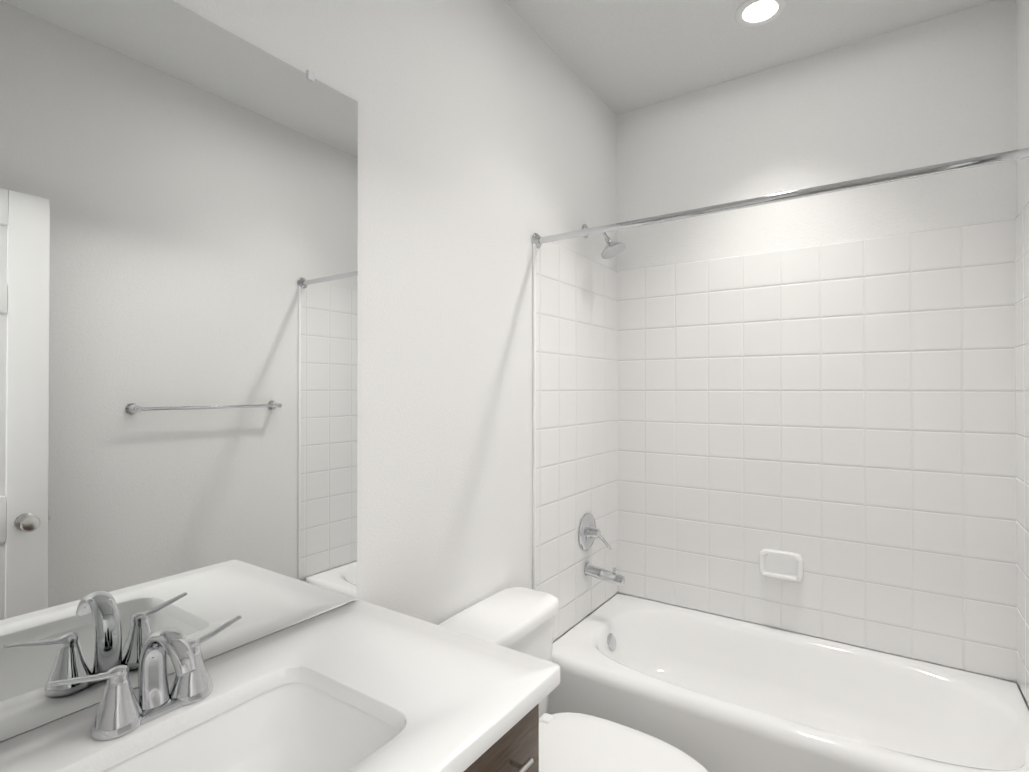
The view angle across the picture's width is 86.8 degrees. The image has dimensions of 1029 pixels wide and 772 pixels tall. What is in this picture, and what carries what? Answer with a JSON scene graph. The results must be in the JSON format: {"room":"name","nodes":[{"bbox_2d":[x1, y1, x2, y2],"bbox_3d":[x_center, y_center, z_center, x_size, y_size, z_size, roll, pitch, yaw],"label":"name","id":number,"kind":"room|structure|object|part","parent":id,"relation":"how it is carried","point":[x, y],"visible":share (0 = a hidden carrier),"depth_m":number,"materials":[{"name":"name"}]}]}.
{"room":"bathroom","nodes":[
{"label":"bathroom","id":0,"kind":"room"},
{"bbox_2d":[1,0,616,741],"bbox_3d":[-0.275,0.018,1.696,0.100,2.830,2.893,0,0,34],"label":"wall","id":1,"kind":"structure","parent":0,"point":[487,138],"depth_m":1.70,"materials":[{"name":"paint"}]},
{"bbox_2d":[0,0,357,741],"bbox_3d":[-0.696,-0.095,0.979,0.005,1.284,1.027,0,0,34],"label":"mirror","id":2,"kind":"object","parent":1,"relation":"attached to","point":[178,316],"visible":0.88,"depth_m":1.02,"materials":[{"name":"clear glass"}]},
{"bbox_2d":[306,69,314,81],"bbox_3d":[-0.484,-0.736,1.291,0.010,0.022,0.018,0,0,34],"label":"mirror clip","id":3,"kind":"object","parent":1,"relation":"attached to","point":[310,75],"visible":1,"depth_m":1.29,"materials":[{"name":"white plastic"}]},
{"bbox_2d":[533,234,535,589],"bbox_3d":[0.078,0.227,2.116,0.010,1.634,0.014,0,0,34],"label":"trim","id":4,"kind":"structure","parent":1,"relation":"attached to","point":[534,416],"depth_m":2.11,"materials":[{"name":"white ceramic"}]},
{"bbox_2d":[536,242,617,640],"bbox_3d":[0.301,0.229,2.447,0.008,1.634,0.785,0,0,34],"label":"wall tile","id":5,"kind":"structure","parent":1,"relation":"attached to","point":[576,403],"depth_m":2.38,"materials":[{"name":"white tile"}]},
{"bbox_2d":[578,513,610,550],"bbox_3d":[0.367,0.666,2.451,0.090,0.172,0.166,0,0,34],"label":"valve","id":6,"kind":"object","parent":5,"relation":"attached to","point":[589,532],"visible":1,"depth_m":2.44,"materials":[{"name":"silver metal"}]},
{"bbox_2d":[584,562,624,585],"bbox_3d":[0.403,0.839,2.425,0.185,0.072,0.060,0,0,34],"label":"spout","id":7,"kind":"object","parent":5,"relation":"attached to","point":[614,577],"visible":1,"depth_m":2.41,"materials":[{"name":"silver metal"}]},
{"bbox_2d":[532,147,1028,248],"bbox_3d":[0.715,-0.572,1.712,1.521,0.064,0.064,0,0,34],"label":"shower rail","id":8,"kind":"object","parent":5,"relation":"attached to","point":[538,240],"visible":0.98,"depth_m":1.60,"materials":[{"name":"silver metal"}]},
{"bbox_2d":[582,224,624,258],"bbox_3d":[0.402,-0.657,2.436,0.191,0.169,0.112,0,0,34],"label":"shower head","id":9,"kind":"object","parent":1,"relation":"attached to","point":[611,249],"visible":0.67,"depth_m":2.40},
{"bbox_2d":[505,0,993,114],"bbox_3d":[0.060,-1.453,0.753,1.724,0.100,4.093,0,0,34],"label":"ceiling","id":10,"kind":"structure","parent":0,"point":[617,57],"depth_m":2.16,"materials":[{"name":"paint"}]},
{"bbox_2d":[735,0,785,26],"bbox_3d":[0.911,-1.390,2.017,0.174,0.008,0.174,0,0,34],"label":"recessed light","id":11,"kind":"object","parent":10,"relation":"in","point":[760,11],"depth_m":2.02,"materials":[{"name":"white plastic"}]},
{"bbox_2d":[616,0,1019,689],"bbox_3d":[1.181,0.023,2.396,1.724,2.830,0.100,0,0,34],"label":"wall","id":12,"kind":"structure","parent":0,"point":[934,92],"depth_m":2.25,"materials":[{"name":"paint"}]},
{"bbox_2d":[617,219,1016,680],"bbox_3d":[1.151,0.228,2.350,1.524,1.634,0.008,0,0,34],"label":"wall tile","id":13,"kind":"structure","parent":12,"relation":"attached to","point":[839,418],"depth_m":2.23,"materials":[{"name":"white tile"}]},
{"bbox_2d":[759,549,803,581],"bbox_3d":[1.132,0.769,2.316,0.170,0.120,0.060,0,0,34],"label":"soap dish","id":14,"kind":"object","parent":13,"relation":"attached to","point":[781,565],"visible":0.96,"depth_m":2.32,"materials":[{"name":"white ceramic"}]},
{"bbox_2d":[1016,0,1028,709],"bbox_3d":[1.069,0.012,0.784,0.100,2.830,2.893,0,0,34],"label":"wall","id":15,"kind":"structure","parent":0,"point":[1022,70],"depth_m":1.85,"materials":[{"name":"paint"}]},
{"bbox_2d":[1014,201,1028,706],"bbox_3d":[1.556,0.224,1.596,0.008,1.634,0.785,0,0,34],"label":"wall tile","id":16,"kind":"structure","parent":15,"relation":"attached to","point":[1021,226],"depth_m":1.83,"materials":[{"name":"white tile"}]},
{"bbox_3d":[0.061,1.477,0.734,1.724,0.100,4.093,0,0,34],"label":"floor","id":17,"kind":"structure","parent":0,"visible":0},
{"bbox_2d":[0,600,559,771],"bbox_3d":[-0.446,0.913,0.809,0.604,1.026,1.038,0,0,34],"label":"bathroom vanity","id":18,"kind":"object","parent":17,"relation":"on","point":[358,686],"visible":1,"depth_m":0.98,"materials":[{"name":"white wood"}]},
{"bbox_2d":[46,615,241,740],"bbox_3d":[-0.572,0.474,0.896,0.147,0.147,0.289,0,0,34],"label":"faucet","id":19,"kind":"object","parent":18,"relation":"on","point":[119,716],"depth_m":0.90,"materials":[{"name":"silver metal"}]},
{"bbox_2d":[102,682,400,771],"bbox_3d":[-0.423,0.653,0.806,0.364,0.146,0.468,0,0,34],"label":"sink","id":20,"kind":"object","parent":18,"relation":"in","point":[274,726],"depth_m":0.99,"materials":[{"name":"white ceramic"}]},
{"bbox_2d":[438,587,707,771],"bbox_3d":[0.182,1.072,1.559,0.788,0.719,0.474,0,0,34],"label":"toilet","id":21,"kind":"object","parent":17,"relation":"on","point":[520,619],"visible":0.42,"depth_m":1.61,"materials":[{"name":"white ceramic"}]},
{"bbox_3d":[-0.048,0.735,1.717,0.231,0.041,0.474,0,0,34],"label":"tank lid","id":22,"kind":"part","parent":21,"relation":"part of","materials":[{"name":"white ceramic"}]},
{"bbox_3d":[-0.050,0.924,1.717,0.210,0.336,0.444,0,0,34],"label":"tank","id":23,"kind":"part","parent":21,"relation":"part of","materials":[{"name":"white ceramic"}]},
{"bbox_3d":[0.273,1.058,1.497,0.567,0.046,0.384,0,0,34],"label":"seat","id":24,"kind":"part","parent":21,"relation":"part of","materials":[{"name":"white paint"}]},
{"bbox_2d":[546,594,1028,771],"bbox_3d":[0.934,1.240,2.024,1.505,0.390,0.762,0,0,34],"label":"tub","id":25,"kind":"object","parent":17,"relation":"on","point":[708,692],"visible":1,"depth_m":2.00,"materials":[{"name":"white ceramic"}]}
]}

